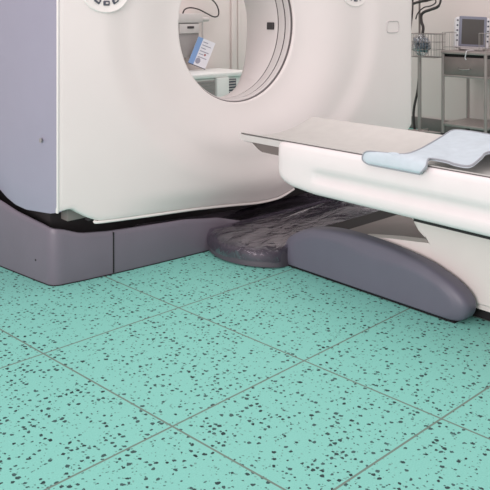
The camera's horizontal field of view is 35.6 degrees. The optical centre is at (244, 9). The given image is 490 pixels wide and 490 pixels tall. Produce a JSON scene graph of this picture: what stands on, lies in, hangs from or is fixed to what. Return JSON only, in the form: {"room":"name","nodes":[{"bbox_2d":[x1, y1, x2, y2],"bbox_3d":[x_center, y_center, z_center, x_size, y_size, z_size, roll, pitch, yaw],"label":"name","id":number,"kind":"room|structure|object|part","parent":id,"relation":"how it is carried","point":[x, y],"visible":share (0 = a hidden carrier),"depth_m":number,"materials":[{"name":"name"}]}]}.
{"room":"radiology room","nodes":[
{"label":"radiology room","id":0,"kind":"room"},
{"bbox_2d":[179,0,246,69],"bbox_3d":[-1.748,-0.370,5.585,7.250,3.000,0.100,0,0,-42],"label":"wall","id":1,"kind":"structure","parent":0,"point":[216,30],"depth_m":6.90,"materials":[{"name":"paint"}]},
{"bbox_2d":[178,13,208,57],"bbox_3d":[-0.488,0.317,6.583,0.373,0.575,0.156,0,0,-42],"label":"wall dispenser","id":2,"kind":"object","parent":1,"relation":"attached to","point":[188,24],"visible":0.66,"depth_m":6.51,"materials":[{"name":"plastic"}]},
{"bbox_3d":[-0.478,0.159,6.508,0.210,0.082,0.019,0,0,-42],"label":"plate","id":3,"kind":"part","parent":2,"relation":"part of","materials":[{"name":"white plastic"}]},
{"bbox_2d":[182,0,218,17],"bbox_3d":[-0.409,-0.103,6.664,0.425,0.341,0.102,0,0,-42],"label":"cable","id":4,"kind":"object","parent":1,"relation":"attached to","point":[212,0],"visible":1,"depth_m":6.67,"materials":[{"name":"black rubber"}]},
{"bbox_2d":[230,0,235,69],"bbox_3d":[-0.109,-0.128,6.993,0.050,2.284,0.030,0,0,-42],"label":"trim","id":5,"kind":"structure","parent":1,"relation":"attached to","point":[232,2],"depth_m":6.98,"materials":[{"name":"paint"}]},
{"bbox_2d":[238,0,240,69],"bbox_3d":[-0.055,-0.128,7.053,0.030,2.284,0.015,0,0,-42],"label":"trim","id":6,"kind":"structure","parent":1,"relation":"attached to","point":[239,1],"depth_m":7.05,"materials":[{"name":"paint"}]},
{"bbox_2d":[0,128,489,489],"bbox_3d":[0.408,1.180,3.221,7.250,0.100,6.300,0,0,-42],"label":"floor","id":7,"kind":"structure","parent":0,"point":[201,371],"depth_m":2.29,"materials":[{"name":"green tile"}]},
{"bbox_2d":[0,0,410,285],"bbox_3d":[-0.193,0.155,4.155,2.500,1.950,0.911,0,0,-42],"label":"scanner","id":8,"kind":"object","parent":7,"relation":"on","point":[114,158],"visible":0.94,"depth_m":3.38,"materials":[{"name":"plastic"}]},
{"bbox_3d":[-1.020,0.022,3.341,0.040,1.644,0.800,0,0,-42],"label":"panel","id":9,"kind":"part","parent":8,"relation":"part of","materials":[{"name":"grey plastic"}]},
{"bbox_3d":[-0.583,-0.075,3.195,0.230,0.176,0.010,0,0,-42],"label":"control panel","id":10,"kind":"part","parent":8,"relation":"part of","materials":[{"name":"white plastic"}]},
{"bbox_3d":[0.625,-0.105,4.327,0.230,0.176,0.010,0,0,-42],"label":"control panel","id":11,"kind":"part","parent":8,"relation":"part of","materials":[{"name":"white plastic"}]},
{"bbox_3d":[0.878,0.100,4.529,0.122,0.074,0.007,0,0,-42],"label":"latch frame","id":12,"kind":"part","parent":8,"relation":"part of","materials":[{"name":"white plastic"}]},
{"bbox_2d":[189,68,242,96],"bbox_3d":[-0.406,0.824,6.354,0.870,0.612,0.455,0,0,-42],"label":"base cabinet","id":13,"kind":"object","parent":7,"relation":"on","point":[219,82],"visible":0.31,"depth_m":6.25,"materials":[{"name":"white metal"}]},
{"bbox_2d":[188,36,214,69],"bbox_3d":[-0.370,0.368,6.507,0.238,0.285,0.009,0,0,-12],"label":"leaflet","id":14,"kind":"object","parent":13,"relation":"on","point":[203,48],"visible":1,"depth_m":6.50,"materials":[{"name":"paper"}]},
{"bbox_2d":[197,80,214,95],"bbox_3d":[-0.338,0.703,6.150,0.235,0.255,0.010,0,0,-42],"label":"vent grille","id":15,"kind":"object","parent":13,"relation":"attached to","point":[209,85],"depth_m":6.18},
{"bbox_3d":[-0.189,0.828,6.267,0.128,0.544,0.035,0,0,-42],"label":"post","id":16,"kind":"part","parent":13,"relation":"part of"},
{"bbox_2d":[229,79,235,92],"bbox_3d":[-0.113,0.703,6.356,0.095,0.255,0.010,0,0,-42],"label":"vent grille","id":17,"kind":"object","parent":13,"relation":"attached to","point":[232,82],"depth_m":6.35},
{"bbox_2d":[209,117,489,323],"bbox_3d":[0.967,0.830,3.196,1.259,0.600,2.509,0,0,-42],"label":"table","id":18,"kind":"object","parent":7,"relation":"on","point":[425,246],"visible":0.92,"depth_m":3.03,"materials":[{"name":"plastic"}]},
{"bbox_2d":[209,194,376,246],"bbox_3d":[0.280,1.060,3.861,1.162,0.085,0.622,0,0,-42],"label":"plastic sheet","id":19,"kind":"object","parent":18,"relation":"on","point":[313,194],"visible":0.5,"depth_m":3.87,"materials":[{"name":"plastic"}]},
{"bbox_3d":[0.282,1.088,3.857,1.138,0.080,0.609,0,0,-42],"label":"floor plate","id":20,"kind":"part","parent":18,"relation":"part of","materials":[{"name":"grey plastic"}]},
{"bbox_3d":[0.899,1.020,3.503,0.946,0.180,0.495,0,0,-42],"label":"plate","id":21,"kind":"part","parent":18,"relation":"part of","materials":[{"name":"grey metal"}]},
{"bbox_2d":[362,129,489,174],"bbox_3d":[0.892,0.549,2.841,0.558,0.088,0.725,0,0,-42],"label":"pad","id":22,"kind":"object","parent":18,"relation":"on","point":[461,148],"visible":1,"depth_m":2.85,"materials":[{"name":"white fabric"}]},
{"bbox_2d":[408,0,445,133],"bbox_3d":[1.507,0.330,6.656,0.512,1.599,0.489,0,0,-42],"label":"pole stand","id":23,"kind":"object","parent":7,"relation":"on","point":[419,56],"visible":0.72,"depth_m":6.62,"materials":[{"name":"metal"}]},
{"bbox_2d":[411,33,430,55],"bbox_3d":[1.532,0.301,6.626,0.135,0.200,0.184,0,0,-42],"label":"plastic bag","id":24,"kind":"object","parent":23,"relation":"in","point":[420,33],"visible":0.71,"depth_m":6.62,"materials":[{"name":"plastic"}]},
{"bbox_2d":[414,37,429,52],"bbox_3d":[1.530,0.302,6.628,0.097,0.139,0.138,0,0,-42],"label":"tubing","id":25,"kind":"object","parent":24,"relation":"in","point":[418,37],"visible":0.67,"depth_m":6.60,"materials":[{"name":"plastic"}]},
{"bbox_2d":[411,0,441,128],"bbox_3d":[1.573,0.454,6.596,0.104,1.330,0.338,0,0,-42],"label":"cables","id":26,"kind":"object","parent":23,"relation":"hanging from","point":[419,1],"visible":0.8,"depth_m":6.61,"materials":[{"name":"black rubber"}]},
{"bbox_2d":[411,33,445,57],"bbox_3d":[1.571,0.305,6.591,0.178,0.207,0.278,0,0,-42],"label":"wire basket","id":27,"kind":"object","parent":23,"relation":"on","point":[419,56],"depth_m":6.53,"materials":[{"name":"metal"}]},
{"bbox_2d":[440,32,489,134],"bbox_3d":[1.954,0.658,6.457,0.462,0.941,0.431,0,0,-42],"label":"utility cart","id":28,"kind":"object","parent":7,"relation":"on","point":[453,62],"visible":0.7,"depth_m":6.37,"materials":[{"name":"metal"}]},
{"bbox_3d":[1.684,0.705,6.481,0.027,0.680,0.027,0,0,-42],"label":"leg","id":29,"kind":"part","parent":28,"relation":"part of","materials":[{"name":"metal"}]},
{"bbox_3d":[1.963,0.266,6.465,0.406,0.157,0.414,0,0,-42],"label":"guard rail","id":30,"kind":"part","parent":28,"relation":"part of","materials":[{"name":"metal"}]},
{"bbox_2d":[443,118,489,130],"bbox_3d":[1.963,0.968,6.465,0.410,0.025,0.417,0,0,-42],"label":"shelf","id":31,"kind":"object","parent":28,"relation":"attached to","point":[470,123],"depth_m":6.41,"materials":[{"name":"metal"}]},
{"bbox_3d":[1.960,0.470,6.463,0.388,0.150,0.383,0,0,-42],"label":"drawer","id":32,"kind":"part","parent":28,"relation":"part of","materials":[{"name":"metal"}]},
{"bbox_3d":[1.962,0.555,6.465,0.402,0.019,0.391,0,0,-42],"label":"drawer frame","id":33,"kind":"part","parent":28,"relation":"part of","materials":[{"name":"metal"}]},
{"bbox_3d":[1.973,0.705,6.745,0.027,0.680,0.027,0,0,-42],"label":"leg","id":34,"kind":"part","parent":28,"relation":"part of","materials":[{"name":"metal"}]},
{"bbox_2d":[453,16,489,49],"bbox_3d":[1.935,0.201,6.510,0.294,0.300,0.130,0,0,5],"label":"patient monitor","id":35,"kind":"object","parent":28,"relation":"on","point":[468,28],"visible":0.84,"depth_m":6.46,"materials":[{"name":"white plastic"}]},
{"bbox_3d":[1.953,0.705,6.186,0.027,0.680,0.027,0,0,-42],"label":"leg","id":36,"kind":"part","parent":28,"relation":"part of","materials":[{"name":"metal"}]},
{"bbox_2d":[411,0,489,120],"bbox_3d":[3.090,-0.370,5.735,0.100,3.000,6.400,0,0,-42],"label":"wall","id":37,"kind":"structure","parent":0,"point":[440,20],"depth_m":7.02,"materials":[{"name":"paint"}]},
{"bbox_2d":[409,116,489,133],"bbox_3d":[3.080,1.073,5.659,0.018,0.115,6.300,0,0,-42],"label":"baseboard","id":38,"kind":"structure","parent":37,"relation":"attached to","point":[431,124],"depth_m":7.10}
]}

